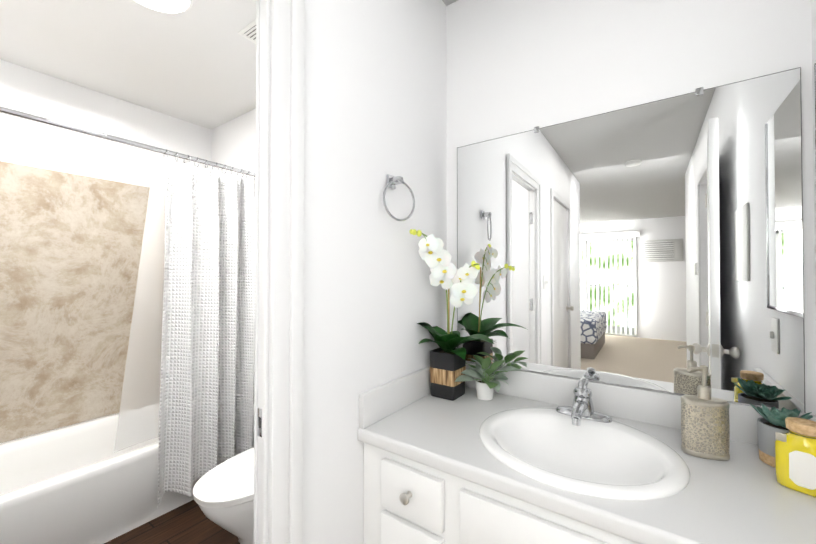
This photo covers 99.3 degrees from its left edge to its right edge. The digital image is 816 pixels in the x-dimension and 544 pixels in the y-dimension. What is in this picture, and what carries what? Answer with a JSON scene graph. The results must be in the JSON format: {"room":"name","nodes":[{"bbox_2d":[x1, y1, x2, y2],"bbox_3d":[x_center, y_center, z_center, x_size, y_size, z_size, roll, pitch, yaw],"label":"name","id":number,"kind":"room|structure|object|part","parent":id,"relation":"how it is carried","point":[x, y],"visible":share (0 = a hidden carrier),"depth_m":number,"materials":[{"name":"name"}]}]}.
{"room":"bathroom","nodes":[
{"label":"bathroom","id":0,"kind":"room"},
{"bbox_2d":[0,59,211,443],"bbox_3d":[-2.048,0.076,2.157,0.100,2.440,1.530,0,-1,35],"label":"wall","id":1,"kind":"structure","parent":0,"point":[26,142],"depth_m":2.15,"materials":[{"name":"white paint"}]},
{"bbox_2d":[0,161,164,442],"bbox_3d":[-1.651,0.348,1.866,0.880,1.890,1.549,0,-1,35],"label":"wall panel","id":2,"kind":"object","parent":1,"relation":"attached to","point":[71,246],"visible":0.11,"depth_m":2.09,"materials":[{"name":"beige stone"}]},
{"bbox_2d":[104,500,239,543],"bbox_3d":[-1.165,1.339,1.529,2.250,0.100,1.770,0,-1,35],"label":"floor","id":3,"kind":"structure","parent":0,"point":[190,522],"depth_m":1.73,"materials":[{"name":"brown wood"}]},
{"bbox_2d":[0,403,199,543],"bbox_3d":[-1.707,1.106,1.897,0.737,0.375,1.544,0,-1,35],"label":"bathtub","id":4,"kind":"object","parent":3,"relation":"on","point":[82,483],"visible":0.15,"depth_m":1.73,"materials":[{"name":"white ceramic"}]},
{"bbox_2d":[193,447,253,543],"bbox_3d":[-0.601,0.893,1.623,0.466,0.795,0.726,0,-1,35],"label":"toilet","id":5,"kind":"object","parent":3,"relation":"on","point":[223,494],"visible":0.23,"depth_m":1.37,"materials":[{"name":"white ceramic"}]},
{"bbox_2d":[0,0,457,129],"bbox_3d":[-1.863,-1.235,-1.502,5.500,0.100,7.590,0,-1,35],"label":"ceiling","id":6,"kind":"structure","parent":0,"point":[195,63],"depth_m":1.80,"materials":[{"name":"white paint"}]},
{"bbox_2d":[135,0,192,12],"bbox_3d":[-1.023,-1.129,1.385,0.280,0.046,0.280,0,-1,35],"label":"light","id":7,"kind":"object","parent":6,"relation":"attached to","point":[173,6],"visible":0.98,"depth_m":1.45,"materials":[{"name":"white plastic"}]},
{"bbox_2d":[238,19,255,43],"bbox_3d":[-0.667,-1.146,1.661,0.250,0.006,0.170,0,-1,35],"label":"ceiling vent","id":8,"kind":"object","parent":6,"relation":"in","point":[248,32],"visible":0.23,"depth_m":1.66,"materials":[{"name":"white plastic"}]},
{"bbox_2d":[208,109,255,178],"bbox_3d":[-0.713,0.077,2.234,2.204,2.440,0.120,0,-1,35],"label":"wall","id":9,"kind":"structure","parent":0,"point":[231,143],"depth_m":2.55,"materials":[{"name":"white paint"}]},
{"bbox_2d":[0,106,255,506],"bbox_3d":[-1.368,0.260,1.669,0.217,1.831,1.544,0,-1,35],"label":"shower curtain","id":10,"kind":"object","parent":9,"relation":"hanging from","point":[206,377],"visible":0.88,"depth_m":1.94,"materials":[{"name":"white fabric"}]},
{"bbox_3d":[-1.356,-0.627,1.671,0.056,0.056,1.544,0,-1,35],"label":"curtain rod","id":11,"kind":"part","parent":10,"relation":"part of","materials":[{"name":"silver metal"}]},
{"bbox_2d":[303,0,446,543],"bbox_3d":[-0.821,0.054,0.135,0.076,2.440,3.690,0,-1,35],"label":"wall","id":12,"kind":"structure","parent":0,"point":[413,94],"depth_m":1.04,"materials":[{"name":"white paint"}]},
{"bbox_2d":[254,0,304,543],"bbox_3d":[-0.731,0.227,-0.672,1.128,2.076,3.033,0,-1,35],"label":"door frame","id":13,"kind":"structure","parent":12,"relation":"attached to","point":[279,315],"depth_m":0.81,"materials":[{"name":"white paint"}]},
{"bbox_2d":[257,408,261,436],"bbox_3d":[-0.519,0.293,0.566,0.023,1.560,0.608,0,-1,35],"label":"hardware piece","id":14,"kind":"object","parent":13,"relation":"attached to","point":[259,423],"visible":0.85,"depth_m":0.81,"materials":[{"name":"silver metal"}]},
{"bbox_2d":[383,174,414,220],"bbox_3d":[-0.036,-0.246,1.147,0.058,0.157,0.132,0,-1,35],"label":"towel ring","id":15,"kind":"object","parent":12,"relation":"attached to","point":[393,181],"visible":1,"depth_m":1.14,"materials":[{"name":"silver metal"}]},
{"bbox_2d":[447,0,806,413],"bbox_3d":[0.644,0.066,1.229,1.020,2.440,0.120,0,-1,35],"label":"wall","id":16,"kind":"structure","parent":0,"point":[514,66],"depth_m":1.18,"materials":[{"name":"white paint"}]},
{"bbox_2d":[457,67,805,412],"bbox_3d":[0.611,-0.086,1.173,0.985,0.898,0.009,0,-1,35],"label":"mirror","id":17,"kind":"object","parent":16,"relation":"attached to","point":[656,245],"visible":0.98,"depth_m":1.07,"materials":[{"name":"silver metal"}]},
{"bbox_2d":[465,362,815,444],"bbox_3d":[0.594,0.415,1.171,1.058,0.100,0.020,0,-1,35],"label":"backsplash","id":18,"kind":"structure","parent":16,"relation":"attached to","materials":[{"name":"stone"}]},
{"bbox_2d":[803,0,815,414],"bbox_3d":[0.027,0.045,-0.656,0.100,2.440,3.920,0,-1,35],"label":"wall","id":19,"kind":"structure","parent":0,"point":[809,6],"depth_m":0.89,"materials":[{"name":"white paint"}]},
{"bbox_2d":[814,60,815,145],"bbox_3d":[0.904,-0.200,0.707,0.012,0.640,0.345,0,-1,35],"label":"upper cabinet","id":20,"kind":"object","parent":19,"relation":"attached to","point":[815,99],"visible":1,"depth_m":0.85,"materials":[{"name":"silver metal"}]},
{"bbox_3d":[-1.877,1.305,-1.551,5.500,0.100,7.540,0,-1,35],"label":"floor","id":21,"kind":"structure","parent":0,"visible":0},
{"bbox_2d":[358,362,815,543],"bbox_3d":[0.435,0.810,0.937,1.058,0.945,0.577,0,-1,35],"label":"bathroom vanity","id":22,"kind":"object","parent":21,"relation":"on","point":[526,457],"visible":1,"depth_m":0.90,"materials":[{"name":"white paint"}]},
{"bbox_3d":[-0.005,0.595,0.915,0.029,0.029,0.033,0,-1,35],"label":"knob","id":23,"kind":"part","parent":22,"relation":"part of","materials":[{"name":"silver metal"}]},
{"bbox_3d":[0.008,0.598,0.937,0.197,0.130,0.018,0,-1,35],"label":"drawer","id":24,"kind":"part","parent":22,"relation":"part of","materials":[{"name":"white paint"}]},
{"bbox_3d":[0.008,0.913,0.933,0.197,0.460,0.018,0,-1,35],"label":"door","id":25,"kind":"part","parent":22,"relation":"part of","materials":[{"name":"white paint"}]},
{"bbox_2d":[556,378,611,425],"bbox_3d":[0.522,0.394,1.049,0.158,0.111,0.172,0,-1,35],"label":"faucet","id":26,"kind":"object","parent":22,"relation":"on","point":[582,412],"depth_m":1.06,"materials":[{"name":"silver metal"}]},
{"bbox_2d":[479,408,689,499],"bbox_3d":[0.440,0.512,0.930,0.494,0.128,0.454,0,-1,35],"label":"sink","id":27,"kind":"object","parent":22,"relation":"in","point":[600,458],"depth_m":0.95,"materials":[{"name":"white ceramic"}]},
{"bbox_2d":[681,365,729,460],"bbox_3d":[0.750,0.349,0.876,0.095,0.224,0.060,0,-1,35],"label":"soap dispenser","id":28,"kind":"object","parent":22,"relation":"on","point":[705,429],"visible":1,"depth_m":0.86,"materials":[{"name":"beige stone"}]},
{"bbox_2d":[750,404,812,467],"bbox_3d":[0.896,0.391,0.827,0.116,0.140,0.125,0,-1,35],"label":"succulent pot","id":29,"kind":"object","parent":22,"relation":"on","point":[771,422],"visible":0.48,"depth_m":0.82,"materials":[{"name":"white ceramic"}]},
{"bbox_2d":[775,417,815,496],"bbox_3d":[0.834,0.388,0.732,0.089,0.144,0.056,0,-1,35],"label":"candle jar","id":30,"kind":"object","parent":22,"relation":"on","point":[795,457],"visible":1,"depth_m":0.72,"materials":[{"name":"yellow glass"}]}
]}

